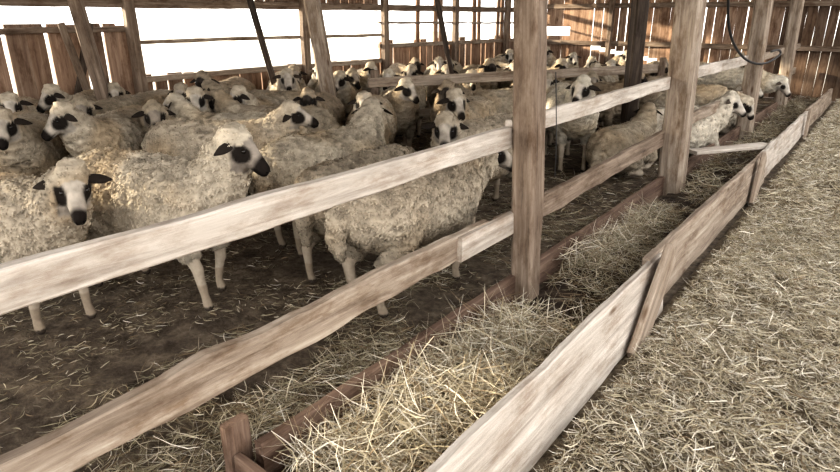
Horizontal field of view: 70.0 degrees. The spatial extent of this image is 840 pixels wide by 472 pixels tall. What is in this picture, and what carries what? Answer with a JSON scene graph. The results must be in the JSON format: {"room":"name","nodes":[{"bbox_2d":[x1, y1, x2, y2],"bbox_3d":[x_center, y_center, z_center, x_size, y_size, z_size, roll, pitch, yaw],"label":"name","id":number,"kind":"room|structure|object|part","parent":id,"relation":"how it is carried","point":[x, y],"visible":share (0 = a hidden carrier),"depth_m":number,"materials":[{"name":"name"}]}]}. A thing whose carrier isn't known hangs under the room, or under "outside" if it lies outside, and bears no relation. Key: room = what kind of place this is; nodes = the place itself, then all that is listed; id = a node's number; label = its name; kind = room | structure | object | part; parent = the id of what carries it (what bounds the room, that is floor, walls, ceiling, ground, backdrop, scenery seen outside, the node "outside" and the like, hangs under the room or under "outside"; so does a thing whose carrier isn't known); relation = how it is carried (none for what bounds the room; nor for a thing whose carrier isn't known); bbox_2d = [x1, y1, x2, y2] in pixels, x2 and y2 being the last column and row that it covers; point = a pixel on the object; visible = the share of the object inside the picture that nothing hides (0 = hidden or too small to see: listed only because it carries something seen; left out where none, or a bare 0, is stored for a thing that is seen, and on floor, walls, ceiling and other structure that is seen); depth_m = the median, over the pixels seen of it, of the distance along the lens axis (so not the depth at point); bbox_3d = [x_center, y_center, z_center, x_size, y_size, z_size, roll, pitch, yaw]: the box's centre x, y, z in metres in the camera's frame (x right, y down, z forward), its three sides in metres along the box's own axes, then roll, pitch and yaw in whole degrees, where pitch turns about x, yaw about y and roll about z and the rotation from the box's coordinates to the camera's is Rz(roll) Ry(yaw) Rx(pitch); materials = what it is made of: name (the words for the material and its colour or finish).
{"room":"farm building","nodes":[
{"label":"farm building","id":0,"kind":"room"},
{"bbox_2d":[0,0,512,100],"bbox_3d":[-2.241,-2.898,8.108,0.058,2.900,17.033,15,25,35],"label":"wall","id":1,"kind":"structure","parent":0,"point":[28,54],"depth_m":6.75,"materials":[{"name":"brown wood"}]},
{"bbox_2d":[0,97,833,471],"bbox_3d":[1.863,-0.528,5.852,10.700,0.021,17.300,15,25,35],"label":"floor","id":2,"kind":"structure","parent":0,"point":[170,341],"depth_m":3.17,"materials":[{"name":"brown soil"}]},
{"bbox_2d":[0,91,48,115],"bbox_3d":[-3.667,-0.932,5.598,0.529,0.923,1.355,-10,22,-25],"label":"sheep","id":3,"kind":"object","parent":2,"relation":"on","point":[10,100],"visible":0.2,"depth_m":5.03},
{"bbox_2d":[0,106,69,176],"bbox_3d":[-2.974,-0.568,4.553,0.546,0.953,1.398,-9,22,-22],"label":"sheep","id":4,"kind":"object","parent":2,"relation":"on","point":[23,149],"visible":0.54,"depth_m":4.17},
{"bbox_2d":[0,155,112,334],"bbox_3d":[-2.073,-0.001,3.043,1.340,0.920,0.534,8,22,22],"label":"sheep","id":5,"kind":"object","parent":2,"relation":"on","point":[52,210],"visible":0.77,"depth_m":2.73},
{"bbox_2d":[36,83,96,157],"bbox_3d":[-3.404,-1.132,6.119,0.514,0.943,1.304,-4,20,-11],"label":"sheep","id":6,"kind":"object","parent":2,"relation":"on","point":[51,93],"visible":0.22,"depth_m":5.45},
{"bbox_2d":[67,0,108,100],"bbox_3d":[-3.179,-2.000,5.641,0.465,2.913,0.136,1,20,3],"label":"post","id":7,"kind":"object","parent":2,"relation":"on","point":[77,8],"visible":0.48,"depth_m":5.68,"materials":[{"name":"brown wood"}]},
{"bbox_2d":[41,101,144,157],"bbox_3d":[-2.432,-0.676,4.838,0.524,0.962,1.330,0,20,-1],"label":"sheep","id":8,"kind":"object","parent":2,"relation":"on","point":[80,132],"visible":0.47,"depth_m":4.32},
{"bbox_2d":[70,94,141,116],"bbox_3d":[-2.913,-0.931,5.623,0.514,0.903,1.392,-1,20,-4],"label":"sheep","id":9,"kind":"object","parent":2,"relation":"on","point":[80,102],"visible":0.23,"depth_m":5.33},
{"bbox_2d":[107,82,171,105],"bbox_3d":[-2.985,-1.261,6.526,0.490,0.906,1.223,5,21,15],"label":"sheep","id":10,"kind":"object","parent":2,"relation":"on","point":[114,89],"visible":0.23,"depth_m":6.30},
{"bbox_2d":[131,99,175,132],"bbox_3d":[-2.156,-0.821,5.317,0.515,0.905,1.395,-1,20,-3],"label":"sheep","id":11,"kind":"object","parent":2,"relation":"on","point":[152,112],"visible":0.16,"depth_m":4.65},
{"bbox_2d":[77,122,270,310],"bbox_3d":[-1.416,-0.152,3.321,1.373,1.015,0.543,8,22,22],"label":"sheep","id":12,"kind":"object","parent":2,"relation":"on","point":[146,188],"visible":0.56,"depth_m":3.06},
{"bbox_2d":[167,82,187,94],"bbox_3d":[-2.329,-1.254,6.508,0.520,0.906,1.330,1,20,2],"label":"sheep","id":13,"kind":"object","parent":2,"relation":"on","point":[181,87],"visible":0.02,"depth_m":5.85},
{"bbox_2d":[182,85,214,112],"bbox_3d":[-2.126,-1.070,5.957,0.536,0.935,1.373,-5,21,-13],"label":"sheep","id":14,"kind":"object","parent":2,"relation":"on","point":[195,94],"visible":0.16,"depth_m":5.32},
{"bbox_2d":[190,70,256,90],"bbox_3d":[-2.294,-1.506,7.095,0.534,0.978,1.418,2,20,5],"label":"sheep","id":15,"kind":"object","parent":2,"relation":"on","point":[201,75],"visible":0.19,"depth_m":6.92},
{"bbox_2d":[141,99,318,194],"bbox_3d":[-1.448,-0.579,4.597,1.401,0.943,0.524,1,20,2],"label":"sheep","id":16,"kind":"object","parent":2,"relation":"on","point":[179,136],"visible":0.35,"depth_m":4.39},
{"bbox_2d":[162,92,308,134],"bbox_3d":[-1.569,-0.757,5.123,1.304,0.917,0.498,0,20,1],"label":"sheep","id":17,"kind":"object","parent":2,"relation":"on","point":[176,103],"visible":0.15,"depth_m":4.95},
{"bbox_2d":[201,79,300,103],"bbox_3d":[-1.746,-1.252,6.524,1.372,0.890,0.507,3,20,8],"label":"sheep","id":18,"kind":"object","parent":2,"relation":"on","point":[207,84],"visible":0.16,"depth_m":6.36},
{"bbox_2d":[230,85,285,106],"bbox_3d":[-1.563,-1.137,6.158,0.504,0.924,1.278,2,20,4],"label":"sheep","id":19,"kind":"object","parent":2,"relation":"on","point":[239,92],"visible":0.18,"depth_m":5.64},
{"bbox_2d":[247,0,276,84],"bbox_3d":[-1.902,-2.523,6.931,0.703,3.015,0.106,-3,20,-7],"label":"post","id":20,"kind":"object","parent":2,"relation":"on","point":[251,4],"visible":0.52,"depth_m":6.99,"materials":[{"name":"brown wood"}]},
{"bbox_2d":[208,89,340,133],"bbox_3d":[-1.359,-0.901,5.559,1.307,0.890,0.511,2,20,5],"label":"sheep","id":21,"kind":"object","parent":2,"relation":"on","point":[222,101],"visible":0.23,"depth_m":5.40},
{"bbox_2d":[266,68,302,91],"bbox_3d":[-1.607,-1.557,7.225,0.535,0.984,1.399,-5,21,-15],"label":"sheep","id":22,"kind":"object","parent":2,"relation":"on","point":[286,80],"visible":0.28,"depth_m":6.61},
{"bbox_2d":[268,64,307,87],"bbox_3d":[-1.746,-1.842,8.049,0.549,0.957,1.405,-7,21,-20],"label":"sheep","id":23,"kind":"object","parent":2,"relation":"on","point":[295,68],"visible":0.1,"depth_m":7.47},
{"bbox_2d":[307,67,317,89],"bbox_3d":[-1.390,-2.026,8.610,0.499,0.918,1.305,-2,20,-4],"label":"sheep","id":24,"kind":"object","parent":2,"relation":"on","point":[313,82],"visible":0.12,"depth_m":8.06},
{"bbox_2d":[293,87,345,126],"bbox_3d":[-1.043,-1.127,6.166,0.492,0.901,1.306,0,20,1],"label":"sheep","id":25,"kind":"object","parent":2,"relation":"on","point":[308,96],"visible":0.36,"depth_m":5.93},
{"bbox_2d":[303,0,336,96],"bbox_3d":[-1.166,-2.450,6.585,0.578,3.123,0.228,1,20,4],"label":"post","id":26,"kind":"object","parent":2,"relation":"on","point":[313,8],"visible":0.62,"depth_m":6.62,"materials":[{"name":"beige wood"}]},
{"bbox_2d":[252,96,392,257],"bbox_3d":[-0.613,-0.444,4.213,0.520,0.953,1.325,16,26,38],"label":"sheep","id":27,"kind":"object","parent":2,"relation":"on","point":[286,156],"visible":0.5,"depth_m":3.90},
{"bbox_2d":[314,70,356,118],"bbox_3d":[-1.060,-1.698,7.700,0.504,0.924,1.278,-7,21,-19],"label":"sheep","id":28,"kind":"object","parent":2,"relation":"on","point":[345,92],"visible":0.34,"depth_m":7.16},
{"bbox_2d":[333,68,362,93],"bbox_3d":[-1.045,-1.909,8.312,0.513,0.902,1.390,-5,21,-13],"label":"sheep","id":29,"kind":"object","parent":2,"relation":"on","point":[351,73],"visible":0.28,"depth_m":7.65},
{"bbox_2d":[291,143,416,283],"bbox_3d":[-0.322,-0.191,3.813,0.485,0.751,1.347,11,23,27],"label":"sheep","id":30,"kind":"object","parent":2,"relation":"on","point":[311,228],"visible":0.34,"depth_m":3.43},
{"bbox_2d":[356,61,379,92],"bbox_3d":[-0.849,-2.198,9.074,0.500,0.924,1.247,-3,20,-7],"label":"sheep","id":31,"kind":"object","parent":2,"relation":"on","point":[364,73],"visible":0.21,"depth_m":8.50},
{"bbox_2d":[346,90,397,143],"bbox_3d":[-0.471,-1.016,5.855,0.519,0.904,1.328,0,20,1],"label":"sheep","id":32,"kind":"object","parent":2,"relation":"on","point":[390,124],"visible":0.39,"depth_m":5.63},
{"bbox_2d":[0,99,773,471],"bbox_3d":[0.639,-1.261,7.720,5.587,0.081,14.149,15,25,35],"label":"floor","id":33,"kind":"structure","parent":2,"relation":"on","point":[262,415],"depth_m":2.72,"materials":[{"name":"brown plant"}]},
{"bbox_2d":[380,77,419,146],"bbox_3d":[-0.256,-1.341,6.700,0.507,0.937,1.265,-1,20,-2],"label":"sheep","id":34,"kind":"object","parent":2,"relation":"on","point":[404,98],"visible":0.59,"depth_m":6.20},
{"bbox_2d":[379,64,423,131],"bbox_3d":[-0.272,-1.974,8.436,0.512,0.940,1.300,-9,22,-24],"label":"sheep","id":35,"kind":"object","parent":2,"relation":"on","point":[411,69],"visible":0.1,"depth_m":7.80},
{"bbox_2d":[0,0,804,471],"bbox_3d":[2.687,-2.242,5.430,0.321,3.513,15.001,15,25,35],"label":"fence","id":36,"kind":"object","parent":2,"relation":"on","point":[33,279],"visible":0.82,"depth_m":2.32,"materials":[{"name":"brown wood"}]},
{"bbox_3d":[-0.782,0.491,1.679,0.060,0.165,3.700,15,25,35],"label":"rail","id":37,"kind":"part","parent":36,"relation":"part of","materials":[{"name":"beige wood"}]},
{"bbox_3d":[-0.663,0.000,1.671,0.048,0.115,4.100,15,25,35],"label":"rail","id":38,"kind":"part","parent":36,"relation":"part of","materials":[{"name":"brown wood"}]},
{"bbox_3d":[0.379,-0.023,3.059,0.037,0.122,0.650,15,25,35],"label":"rail","id":39,"kind":"part","parent":36,"relation":"part of","materials":[{"name":"brown wood"}]},
{"bbox_3d":[0.509,-1.262,2.736,0.137,3.505,0.148,13,27,35],"label":"post","id":40,"kind":"part","parent":36,"relation":"part of","materials":[{"name":"brown wood"}]},
{"bbox_2d":[554,72,556,175],"bbox_3d":[0.689,-0.561,3.046,0.050,0.530,0.009,-10,22,-25],"label":"hanging wire","id":41,"kind":"object","parent":36,"relation":"hanging from","point":[555,72],"visible":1,"depth_m":3.04,"materials":[{"name":"black metal"}]},
{"bbox_3d":[1.334,-0.474,4.295,0.059,0.159,3.100,15,25,35],"label":"rail","id":42,"kind":"part","parent":36,"relation":"part of","materials":[{"name":"brown wood"}]},
{"bbox_3d":[1.390,-0.971,4.202,0.044,0.110,3.100,15,25,35],"label":"rail","id":43,"kind":"part","parent":36,"relation":"part of","materials":[{"name":"brown wood"}]},
{"bbox_3d":[2.181,-2.015,4.806,0.213,3.505,0.226,13,27,35],"label":"post","id":44,"kind":"part","parent":36,"relation":"part of","materials":[{"name":"beige wood"}]},
{"bbox_3d":[3.237,-1.412,6.624,0.055,0.132,3.600,15,25,35],"label":"rail","id":45,"kind":"part","parent":36,"relation":"part of","materials":[{"name":"beige wood"}]},
{"bbox_3d":[3.224,-1.823,6.451,0.043,0.118,3.650,15,24,35],"label":"rail","id":46,"kind":"part","parent":36,"relation":"part of","materials":[{"name":"brown wood"}]},
{"bbox_2d":[727,0,781,64],"bbox_3d":[3.592,-2.709,6.327,0.130,1.851,3.912,15,25,35],"label":"cable","id":47,"kind":"object","parent":36,"relation":"attached to","point":[728,1],"visible":1,"depth_m":6.30,"materials":[{"name":"black plastic"}]},
{"bbox_3d":[4.177,-2.914,7.275,0.197,3.505,0.208,13,27,35],"label":"post","id":48,"kind":"part","parent":36,"relation":"part of","materials":[{"name":"beige wood"}]},
{"bbox_3d":[5.657,-2.906,9.470,0.046,0.114,5.000,15,25,35],"label":"rail","id":49,"kind":"part","parent":36,"relation":"part of","materials":[{"name":"beige wood"}]},
{"bbox_3d":[6.019,-3.745,9.560,0.185,3.505,0.197,13,27,35],"label":"post","id":50,"kind":"part","parent":36,"relation":"part of","materials":[{"name":"beige wood"}]},
{"bbox_2d":[379,68,426,145],"bbox_3d":[-0.244,-1.636,7.479,0.521,0.958,1.363,5,21,13],"label":"sheep","id":51,"kind":"object","parent":2,"relation":"on","point":[420,90],"visible":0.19,"depth_m":7.48},
{"bbox_2d":[389,57,424,74],"bbox_3d":[-0.245,-2.508,9.914,0.509,0.932,1.352,-7,21,-19],"label":"sheep","id":52,"kind":"object","parent":2,"relation":"on","point":[397,67],"visible":0.19,"depth_m":9.55},
{"bbox_2d":[324,130,511,317],"bbox_3d":[0.024,-0.111,3.448,0.527,0.849,1.429,17,26,38],"label":"sheep","id":53,"kind":"object","parent":2,"relation":"on","point":[391,224],"visible":0.66,"depth_m":3.06},
{"bbox_2d":[423,56,446,116],"bbox_3d":[0.273,-2.426,9.655,0.519,0.955,1.357,0,20,-1],"label":"sheep","id":54,"kind":"object","parent":2,"relation":"on","point":[438,62],"visible":0.25,"depth_m":9.07},
{"bbox_2d":[426,64,458,104],"bbox_3d":[0.357,-2.044,8.661,0.526,0.917,1.347,0,20,-1],"label":"sheep","id":55,"kind":"object","parent":2,"relation":"on","point":[444,70],"visible":0.18,"depth_m":8.35},
{"bbox_2d":[435,0,455,85],"bbox_3d":[0.237,-2.698,7.268,0.741,3.114,0.126,-2,20,-5],"label":"post","id":56,"kind":"object","parent":2,"relation":"on","point":[437,2],"visible":0.53,"depth_m":7.32,"materials":[{"name":"brown wood"}]},
{"bbox_2d":[429,79,473,132],"bbox_3d":[0.346,-1.219,6.335,0.522,0.957,1.387,4,20,10],"label":"sheep","id":57,"kind":"object","parent":2,"relation":"on","point":[446,84],"visible":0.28,"depth_m":5.79},
{"bbox_2d":[445,58,462,73],"bbox_3d":[0.534,-2.786,10.772,0.494,0.868,1.338,3,20,9],"label":"sheep","id":58,"kind":"object","parent":2,"relation":"on","point":[457,66],"visible":0.21,"depth_m":10.48},
{"bbox_2d":[436,88,496,120],"bbox_3d":[0.416,-0.977,5.684,0.513,0.948,1.279,9,22,23],"label":"sheep","id":59,"kind":"object","parent":2,"relation":"on","point":[463,108],"visible":0.32,"depth_m":5.12},
{"bbox_2d":[422,111,512,223],"bbox_3d":[0.443,-0.583,4.648,0.538,0.916,1.342,16,25,36],"label":"sheep","id":60,"kind":"object","parent":2,"relation":"on","point":[446,128],"visible":0.28,"depth_m":4.25},
{"bbox_2d":[456,69,481,92],"bbox_3d":[0.598,-1.808,8.023,0.522,0.910,1.336,-2,20,-5],"label":"sheep","id":61,"kind":"object","parent":2,"relation":"on","point":[474,87],"visible":0.14,"depth_m":7.44},
{"bbox_2d":[459,58,500,89],"bbox_3d":[0.878,-2.192,8.974,0.536,0.982,1.423,-4,20,-10],"label":"sheep","id":62,"kind":"object","parent":2,"relation":"on","point":[489,65],"visible":0.26,"depth_m":8.45},
{"bbox_2d":[473,88,512,113],"bbox_3d":[1.073,-1.366,6.864,1.345,0.873,0.497,-12,23,-29],"label":"sheep","id":63,"kind":"object","parent":2,"relation":"on","point":[502,99],"visible":0.13,"depth_m":6.51},
{"bbox_2d":[493,49,512,63],"bbox_3d":[1.677,-3.223,11.839,0.550,0.959,1.407,0,20,-1],"label":"sheep","id":64,"kind":"object","parent":2,"relation":"on","point":[507,57],"visible":0.27,"depth_m":11.21},
{"bbox_2d":[495,61,512,88],"bbox_3d":[1.482,-2.657,10.351,0.524,0.914,1.341,-5,21,-14],"label":"sheep","id":65,"kind":"object","parent":2,"relation":"on","point":[502,65],"visible":0.11,"depth_m":10.16},
{"bbox_2d":[498,62,512,88],"bbox_3d":[1.448,-2.227,9.174,0.522,0.910,1.336,4,20,10],"label":"sheep","id":66,"kind":"object","parent":2,"relation":"on","point":[502,84],"visible":0.13,"depth_m":8.73},
{"bbox_2d":[367,57,666,116],"bbox_3d":[1.357,-1.657,7.478,4.156,1.000,0.156,-7,21,-20],"label":"fence","id":67,"kind":"object","parent":2,"relation":"on","point":[374,82],"visible":0.31,"depth_m":7.12,"materials":[{"name":"beige wood"}]},
{"bbox_3d":[1.314,-1.622,7.500,4.082,0.112,0.045,-8,22,-20],"label":"rail","id":68,"kind":"part","parent":67,"relation":"part of","materials":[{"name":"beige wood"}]},
{"bbox_3d":[1.314,-1.978,7.370,4.082,0.123,0.054,-8,22,-20],"label":"rail","id":69,"kind":"part","parent":67,"relation":"part of","materials":[{"name":"beige wood"}]},
{"bbox_2d":[220,88,832,471],"bbox_3d":[3.379,-0.908,6.326,0.857,0.504,12.950,15,25,35],"label":"trough","id":70,"kind":"object","parent":2,"relation":"on","point":[515,433],"visible":0.81,"depth_m":2.52,"materials":[{"name":"brown wood"}]},
{"bbox_2d":[253,92,820,471],"bbox_3d":[3.429,-0.912,6.486,0.868,0.522,12.641,15,25,35],"label":"hay","id":71,"kind":"object","parent":70,"relation":"in","point":[475,356],"visible":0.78,"depth_m":2.43,"materials":[{"name":"plant"}]},
{"bbox_2d":[279,100,809,471],"bbox_3d":[3.508,-0.841,6.513,0.560,0.107,12.550,15,25,35],"label":"trough feed","id":72,"kind":"object","parent":70,"relation":"in","point":[544,292],"visible":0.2,"depth_m":3.52,"materials":[{"name":"beige plant"}]},
{"bbox_2d":[547,46,556,66],"bbox_3d":[2.678,-3.578,12.798,0.529,0.970,1.342,2,20,4],"label":"sheep","id":73,"kind":"object","parent":2,"relation":"on","point":[550,57],"visible":0.16,"depth_m":12.19},
{"bbox_2d":[546,72,558,146],"bbox_3d":[1.522,-1.610,7.471,0.525,0.915,1.343,2,20,6],"label":"sheep","id":74,"kind":"object","parent":2,"relation":"on","point":[550,80],"visible":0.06,"depth_m":6.82},
{"bbox_2d":[547,58,567,80],"bbox_3d":[2.010,-2.364,9.507,0.508,0.939,1.267,0,20,1],"label":"sheep","id":75,"kind":"object","parent":2,"relation":"on","point":[561,63],"visible":0.15,"depth_m":8.84},
{"bbox_2d":[551,52,581,80],"bbox_3d":[2.785,-3.088,11.530,0.498,0.916,1.302,-1,20,-1],"label":"sheep","id":76,"kind":"object","parent":2,"relation":"on","point":[572,59],"visible":0.35,"depth_m":10.97},
{"bbox_2d":[545,74,600,172],"bbox_3d":[1.559,-1.220,6.254,0.572,1.014,1.441,0,20,-1],"label":"sheep","id":77,"kind":"object","parent":2,"relation":"on","point":[582,128],"visible":0.59,"depth_m":5.96},
{"bbox_2d":[584,55,601,67],"bbox_3d":[3.018,-2.691,10.439,0.500,0.917,1.268,5,21,13],"label":"sheep","id":78,"kind":"object","parent":2,"relation":"on","point":[591,59],"visible":0.11,"depth_m":9.81},
{"bbox_2d":[586,70,606,129],"bbox_3d":[2.246,-1.792,8.006,0.507,0.891,1.374,7,21,18],"label":"sheep","id":79,"kind":"object","parent":2,"relation":"on","point":[593,75],"visible":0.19,"depth_m":7.36},
{"bbox_2d":[552,72,647,144],"bbox_3d":[2.106,-1.577,7.366,1.341,0.925,0.505,6,21,15],"label":"sheep","id":80,"kind":"object","parent":2,"relation":"on","point":[606,116],"visible":0.2,"depth_m":7.16},
{"bbox_2d":[590,62,618,127],"bbox_3d":[2.630,-2.098,8.790,0.534,0.931,1.366,9,22,24],"label":"sheep","id":81,"kind":"object","parent":2,"relation":"on","point":[608,78],"visible":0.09,"depth_m":8.47},
{"bbox_2d":[601,59,620,76],"bbox_3d":[2.889,-2.375,9.564,0.500,0.921,1.309,1,20,3],"label":"sheep","id":82,"kind":"object","parent":2,"relation":"on","point":[611,62],"visible":0.04,"depth_m":8.94},
{"bbox_2d":[612,50,626,80],"bbox_3d":[4.107,-3.342,12.231,0.524,0.914,1.342,3,20,9],"label":"sheep","id":83,"kind":"object","parent":2,"relation":"on","point":[620,59],"visible":0.19,"depth_m":11.73},
{"bbox_2d":[585,102,661,176],"bbox_3d":[2.122,-0.967,6.083,1.333,0.677,0.588,-17,26,-38],"label":"sheep","id":84,"kind":"object","parent":2,"relation":"on","point":[603,144],"visible":0.72,"depth_m":5.81},
{"bbox_2d":[620,0,649,123],"bbox_3d":[2.292,-2.526,6.209,0.134,3.501,0.210,-1,20,1],"label":"post","id":85,"kind":"object","parent":2,"relation":"on","point":[638,16],"visible":0.59,"depth_m":6.35,"materials":[{"name":"brown wood"}]},
{"bbox_2d":[638,74,667,108],"bbox_3d":[3.204,-1.802,7.935,1.389,0.958,0.523,-17,26,-39],"label":"sheep","id":86,"kind":"object","parent":2,"relation":"on","point":[652,97],"visible":0.11,"depth_m":7.49},
{"bbox_2d":[645,61,666,76],"bbox_3d":[3.576,-2.310,9.413,0.493,0.902,1.308,4,20,10],"label":"sheep","id":87,"kind":"object","parent":2,"relation":"on","point":[656,62],"visible":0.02,"depth_m":8.84},
{"bbox_2d":[648,59,668,74],"bbox_3d":[4.289,-2.837,10.924,0.489,0.859,1.324,5,21,15],"label":"sheep","id":88,"kind":"object","parent":2,"relation":"on","point":[651,62],"visible":0.09,"depth_m":10.27},
{"bbox_2d":[529,101,839,471],"bbox_3d":[4.294,0.064,4.037,3.720,0.095,16.400,15,25,35],"label":"bedding","id":89,"kind":"object","parent":2,"relation":"on","point":[616,370],"visible":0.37,"depth_m":2.50,"materials":[{"name":"beige plant"}]},
{"bbox_2d":[535,98,839,471],"bbox_3d":[4.454,-0.023,4.211,3.780,0.295,15.884,15,25,35],"label":"hay layer","id":90,"kind":"object","parent":89,"relation":"on","point":[826,249],"visible":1,"depth_m":2.68,"materials":[{"name":"plant"}]},
{"bbox_2d":[630,90,746,155],"bbox_3d":[2.913,-1.265,6.793,1.435,0.738,0.664,-9,22,-22],"label":"sheep","id":91,"kind":"object","parent":2,"relation":"on","point":[704,132],"visible":0.3,"depth_m":6.68},
{"bbox_2d":[654,83,753,119],"bbox_3d":[3.391,-1.523,7.468,1.365,0.754,0.485,13,24,31],"label":"sheep","id":92,"kind":"object","parent":2,"relation":"on","point":[704,93],"visible":0.12,"depth_m":7.16},
{"bbox_2d":[734,52,744,67],"bbox_3d":[5.648,-2.883,10.919,0.513,0.949,1.280,10,22,24],"label":"sheep","id":93,"kind":"object","parent":2,"relation":"on","point":[743,53],"visible":0.04,"depth_m":10.27},
{"bbox_2d":[719,83,763,133],"bbox_3d":[4.082,-1.791,8.259,1.410,0.725,0.652,-15,25,-36],"label":"sheep","id":94,"kind":"object","parent":2,"relation":"on","point":[732,121],"visible":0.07,"depth_m":8.12},
{"bbox_2d":[697,67,790,96],"bbox_3d":[4.714,-2.129,9.028,0.537,0.826,1.525,-19,27,-42],"label":"sheep","id":95,"kind":"object","parent":2,"relation":"on","point":[770,83],"visible":0.28,"depth_m":8.73},
{"bbox_2d":[1,30,833,94],"bbox_3d":[0.000,1.466,0.534,120.000,0.001,120.000,15,25,35],"label":"sky","id":96,"kind":"structure","parent":0,"point":[160,58],"depth_m":30.32,"materials":[{"name":"white"}]},
{"bbox_2d":[0,0,839,94],"bbox_3d":[1.822,-1.857,5.212,10.212,2.950,17.017,15,25,35],"label":"framing","id":97,"kind":"object","parent":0,"point":[130,27],"visible":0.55,"depth_m":8.65,"materials":[{"name":"brown wood"}]},
{"bbox_2d":[547,0,839,101],"bbox_3d":[7.017,-4.190,11.511,10.372,3.000,0.037,15,25,35],"label":"wall","id":98,"kind":"structure","parent":0,"point":[579,20],"depth_m":12.17,"materials":[{"name":"brown wood"}]}
]}

